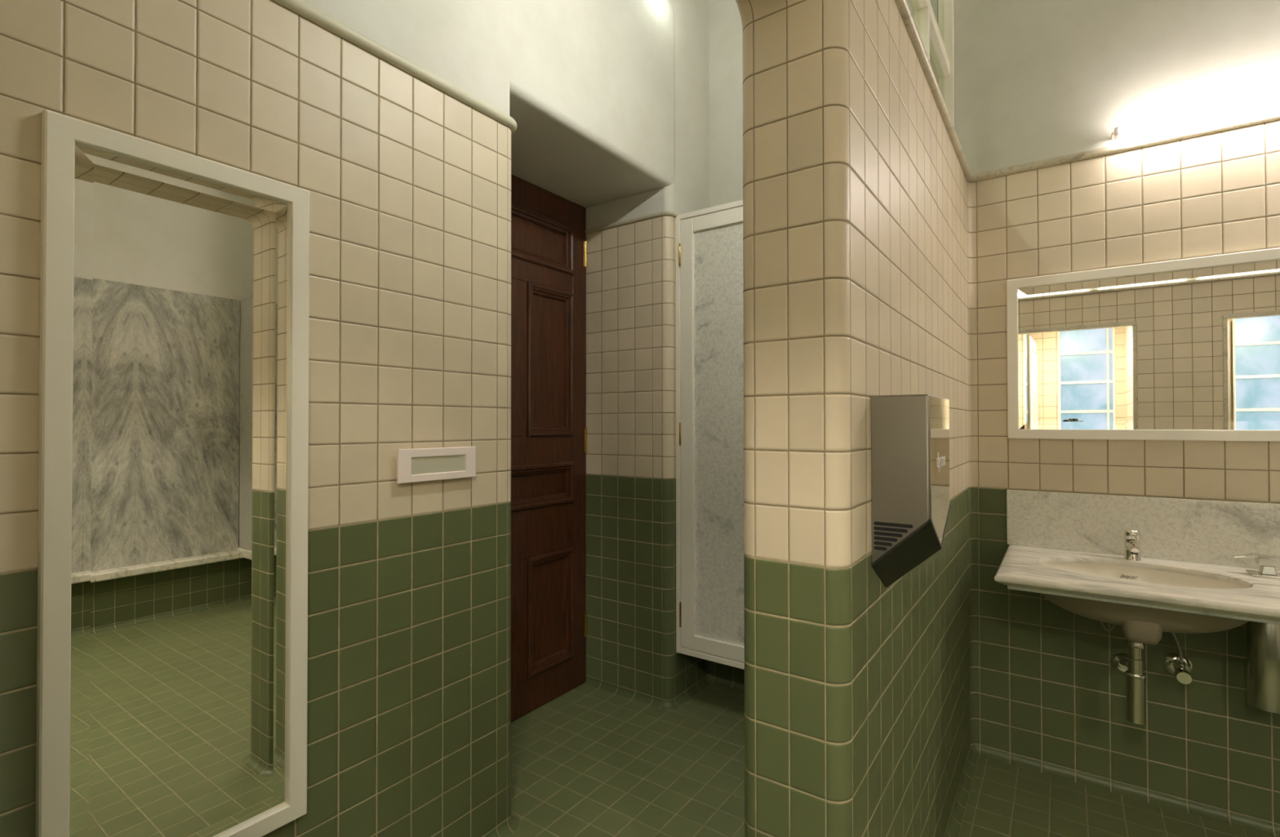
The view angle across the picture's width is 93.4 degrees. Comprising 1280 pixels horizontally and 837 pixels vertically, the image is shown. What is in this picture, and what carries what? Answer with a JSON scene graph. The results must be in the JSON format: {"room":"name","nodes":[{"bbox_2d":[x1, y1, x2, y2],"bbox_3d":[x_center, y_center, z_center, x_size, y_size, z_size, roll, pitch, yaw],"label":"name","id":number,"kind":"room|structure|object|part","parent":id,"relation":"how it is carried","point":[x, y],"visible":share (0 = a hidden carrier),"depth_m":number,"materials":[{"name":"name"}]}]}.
{"room":"public restroom","nodes":[
{"label":"public restroom","id":0,"kind":"room"},
{"bbox_2d":[0,0,709,836],"bbox_3d":[-0.652,-0.717,2.038,0.570,4.025,2.870,0,-1,35],"label":"wall","id":1,"kind":"structure","parent":0,"point":[408,184],"depth_m":1.58,"materials":[{"name":"tile"}]},
{"bbox_2d":[35,109,309,836],"bbox_3d":[-0.898,0.187,1.211,0.024,1.430,0.443,0,-1,35],"label":"wall mirror","id":2,"kind":"object","parent":1,"relation":"attached to","point":[172,639],"visible":1,"depth_m":1.18,"materials":[{"name":"white paint"}]},
{"bbox_3d":[-0.901,0.187,1.214,0.001,1.296,0.309,0,-1,35],"label":"glass","id":3,"kind":"part","parent":2,"relation":"part of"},
{"bbox_2d":[271,0,516,133],"bbox_3d":[-1.039,-0.951,1.491,0.548,0.032,1.525,0,-1,35],"label":"trim","id":4,"kind":"structure","parent":1,"relation":"on","point":[300,7],"depth_m":1.58,"materials":[{"name":"beige tile"}]},
{"bbox_2d":[396,446,475,484],"bbox_3d":[-0.566,0.127,1.688,0.021,0.090,0.254,0,-1,35],"label":"wall plate","id":5,"kind":"object","parent":1,"relation":"attached to","point":[414,464],"visible":1,"depth_m":1.67,"materials":[{"name":"white plastic"}]},
{"bbox_3d":[-0.561,0.129,1.685,0.004,0.045,0.178,0,-1,35],"label":"panel","id":6,"kind":"part","parent":5,"relation":"part of","materials":[{"name":"beige plastic"}]},
{"bbox_2d":[511,174,586,722],"bbox_3d":[-0.545,0.124,2.618,0.048,2.352,0.934,0,-1,35],"label":"door","id":7,"kind":"structure","parent":1,"relation":"in","point":[548,242],"depth_m":2.78,"materials":[{"name":"brown wood"}]},
{"bbox_3d":[-0.536,0.302,2.612,0.030,0.193,0.737,0,-1,35],"label":"panel","id":8,"kind":"part","parent":7,"relation":"part of","materials":[{"name":"brown wood"}]},
{"bbox_3d":[-0.538,-0.815,2.623,0.030,0.235,0.737,0,-1,35],"label":"panel","id":9,"kind":"part","parent":7,"relation":"part of","materials":[{"name":"brown wood"}]},
{"bbox_3d":[-0.411,0.882,2.784,0.030,0.527,0.304,0,-1,35],"label":"panel","id":10,"kind":"part","parent":7,"relation":"part of","materials":[{"name":"brown wood"}]},
{"bbox_3d":[-0.413,-0.262,2.795,0.030,0.689,0.304,0,-1,35],"label":"panel","id":11,"kind":"part","parent":7,"relation":"part of","materials":[{"name":"brown wood"}]},
{"bbox_2d":[582,215,744,709],"bbox_3d":[0.427,0.189,2.808,1.518,2.225,0.356,0,-1,14],"label":"wall","id":12,"kind":"structure","parent":0,"point":[631,653],"depth_m":2.84,"materials":[{"name":"tile"}]},
{"bbox_2d":[585,210,678,234],"bbox_3d":[0.420,-0.934,2.765,1.472,0.020,0.412,0,-1,35],"label":"trim","id":13,"kind":"structure","parent":12,"relation":"on","point":[664,212],"depth_m":2.84,"materials":[{"name":"tile"}]},
{"bbox_2d":[675,200,744,669],"bbox_3d":[0.441,0.065,2.592,0.648,1.999,0.056,0,-1,35],"label":"door","id":14,"kind":"structure","parent":12,"relation":"in","point":[710,577],"depth_m":2.67,"materials":[{"name":"white paint"}]},
{"bbox_3d":[0.442,0.064,2.594,0.466,1.814,0.020,0,-1,35],"label":"marble panel","id":15,"kind":"part","parent":14,"relation":"part of","materials":[{"name":"white stone"}]},
{"bbox_2d":[735,0,979,836],"bbox_3d":[0.396,0.174,1.264,0.260,2.225,2.820,0,-1,35],"label":"wall","id":16,"kind":"structure","parent":0,"point":[857,715],"depth_m":1.11,"materials":[{"name":"tile"}]},
{"bbox_2d":[871,394,950,586],"bbox_3d":[0.552,0.153,1.220,0.104,0.393,0.229,0,-1,35],"label":"dryer","id":17,"kind":"object","parent":16,"relation":"attached to","point":[910,433],"visible":1,"depth_m":1.14,"materials":[{"name":"silver metal"}]},
{"bbox_2d":[871,504,950,586],"bbox_3d":[0.552,0.266,1.218,0.104,0.168,0.229,0,-1,35],"label":"outlet","id":18,"kind":"object","parent":17,"relation":"attached to","point":[902,538],"depth_m":1.15,"materials":[{"name":"black metal"}]},
{"bbox_3d":[0.594,0.108,1.193,0.003,0.297,0.219,0,-1,35],"label":"panel","id":19,"kind":"part","parent":17,"relation":"part of","materials":[{"name":"silver metal"}]},
{"bbox_2d":[894,0,1279,182],"bbox_3d":[1.278,-0.959,0.680,1.988,0.028,2.862,0,-1,35],"label":"trim","id":20,"kind":"structure","parent":16,"relation":"on","point":[903,6],"depth_m":1.99,"materials":[{"name":"tile"}]},
{"bbox_2d":[1111,91,1279,139],"bbox_3d":[1.857,-0.979,1.933,0.544,0.033,0.078,0,-1,35],"label":"lamp","id":21,"kind":"object","parent":20,"relation":"on","point":[1268,100],"visible":1,"depth_m":1.94,"materials":[{"name":"white paint"}]},
{"bbox_2d":[507,683,1272,836],"bbox_3d":[0.525,1.280,0.637,4.200,0.001,3.900,0,-1,35],"label":"floor","id":22,"kind":"structure","parent":0,"point":[588,761],"depth_m":2.12,"materials":[{"name":"tile"}]},
{"bbox_2d":[708,0,1279,836],"bbox_3d":[1.648,-0.719,2.147,3.170,4.025,0.088,0,-1,35],"label":"wall","id":23,"kind":"structure","parent":0,"point":[1046,696],"depth_m":2.14,"materials":[{"name":"tile"}]},
{"bbox_2d":[1109,639,1146,724],"bbox_3d":[1.592,0.800,1.970,0.076,0.266,0.310,0,-1,35],"label":"trap","id":24,"kind":"object","parent":23,"relation":"attached to","point":[1131,665],"visible":0.94,"depth_m":1.84,"materials":[{"name":"silver metal"}]},
{"bbox_2d":[1125,674,1146,724],"bbox_3d":[1.527,0.862,1.856,0.047,0.140,0.047,0,-1,35],"label":"bottle","id":25,"kind":"object","parent":24,"relation":"on","point":[1135,691],"depth_m":1.84,"materials":[{"name":"silver metal"}]},
{"bbox_2d":[994,544,1279,624],"bbox_3d":[1.853,0.493,1.628,1.505,0.047,0.564,0,-1,35],"label":"countertop","id":26,"kind":"structure","parent":23,"relation":"attached to","point":[1020,568],"depth_m":1.74,"materials":[{"name":"stone"}]},
{"bbox_2d":[1123,528,1141,560],"bbox_3d":[1.636,0.423,2.000,0.047,0.101,0.116,0,-1,35],"label":"tap","id":27,"kind":"object","parent":26,"relation":"on","point":[1132,536],"visible":1,"depth_m":2.01,"materials":[{"name":"silver metal"}]},
{"bbox_3d":[1.647,0.389,2.016,0.043,0.033,0.074,0,-1,35],"label":"lever","id":28,"kind":"part","parent":27,"relation":"part of","materials":[{"name":"silver metal"}]},
{"bbox_3d":[1.630,0.423,1.990,0.038,0.030,0.093,0,-1,35],"label":"spout","id":29,"kind":"part","parent":27,"relation":"part of","materials":[{"name":"silver metal"}]},
{"bbox_2d":[1040,562,1248,644],"bbox_3d":[1.538,0.581,1.870,0.569,0.176,0.366,0,-1,35],"label":"basin","id":30,"kind":"object","parent":26,"relation":"in","point":[1142,624],"visible":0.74,"depth_m":1.79,"materials":[{"name":"white ceramic"}]},
{"bbox_2d":[1099,621,1115,631],"bbox_3d":[1.576,0.662,2.031,0.064,0.110,0.009,0,-1,35],"label":"hose","id":31,"kind":"object","parent":30,"relation":"attached to","point":[1113,625],"visible":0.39,"depth_m":2.03,"materials":[{"name":"grey"}]},
{"bbox_3d":[1.538,0.556,1.870,0.569,0.126,0.366,0,-1,35],"label":"bowl","id":32,"kind":"part","parent":30,"relation":"part of","materials":[{"name":"white ceramic"}]},
{"bbox_2d":[1232,552,1279,713],"bbox_3d":[1.866,0.634,1.809,0.121,0.452,0.094,0,-1,35],"label":"soap dispenser","id":33,"kind":"object","parent":26,"relation":"attached to","point":[1263,639],"visible":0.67,"depth_m":1.78,"materials":[{"name":"silver metal"}]},
{"bbox_3d":[1.859,0.416,1.816,0.104,0.017,0.054,0,-1,35],"label":"spout","id":34,"kind":"part","parent":33,"relation":"part of","materials":[{"name":"silver metal"}]},
{"bbox_3d":[1.877,0.682,1.801,0.094,0.355,0.094,0,-1,35],"label":"tank","id":35,"kind":"part","parent":33,"relation":"part of","materials":[{"name":"silver metal"}]},
{"bbox_3d":[1.877,0.467,1.803,0.080,0.007,0.080,0,-1,35],"label":"plate","id":36,"kind":"part","parent":33,"relation":"part of","materials":[{"name":"silver metal"}]},
{"bbox_2d":[1006,247,1279,441],"bbox_3d":[2.010,-0.229,1.858,1.503,0.601,0.021,0,-1,35],"label":"wall mirror","id":37,"kind":"object","parent":23,"relation":"attached to","point":[1187,349],"visible":1,"depth_m":2.05,"materials":[{"name":"mirror"}]},
{"bbox_2d":[1006,489,1279,570],"bbox_3d":[2.010,0.368,1.856,1.508,0.206,0.016,0,-1,35],"label":"backsplash","id":38,"kind":"structure","parent":23,"relation":"attached to","point":[1209,531],"depth_m":2.04,"materials":[{"name":"grey stone"}]},
{"bbox_2d":[1163,631,1192,684],"bbox_3d":[1.725,0.693,1.982,0.150,0.328,0.131,0,-1,35],"label":"angle valve","id":39,"kind":"object","parent":23,"relation":"attached to","point":[1178,664],"visible":0.91,"depth_m":1.96,"materials":[{"name":"silver metal"}]},
{"bbox_3d":[1.731,0.820,1.921,0.039,0.039,0.040,0,-1,35],"label":"knob","id":40,"kind":"part","parent":39,"relation":"part of","materials":[{"name":"silver metal"}]},
{"bbox_3d":[0.396,-2.539,1.294,0.120,0.400,2.830,0,-1,35],"label":"wall","id":41,"kind":"structure","parent":0,"visible":0},
{"bbox_2d":[911,0,954,126],"bbox_3d":[0.418,-1.652,1.265,0.052,1.374,2.820,0,-1,35],"label":"window","id":42,"kind":"structure","parent":41,"relation":"in","point":[937,40],"depth_m":2.36,"materials":[{"name":"white paint"}]}
]}

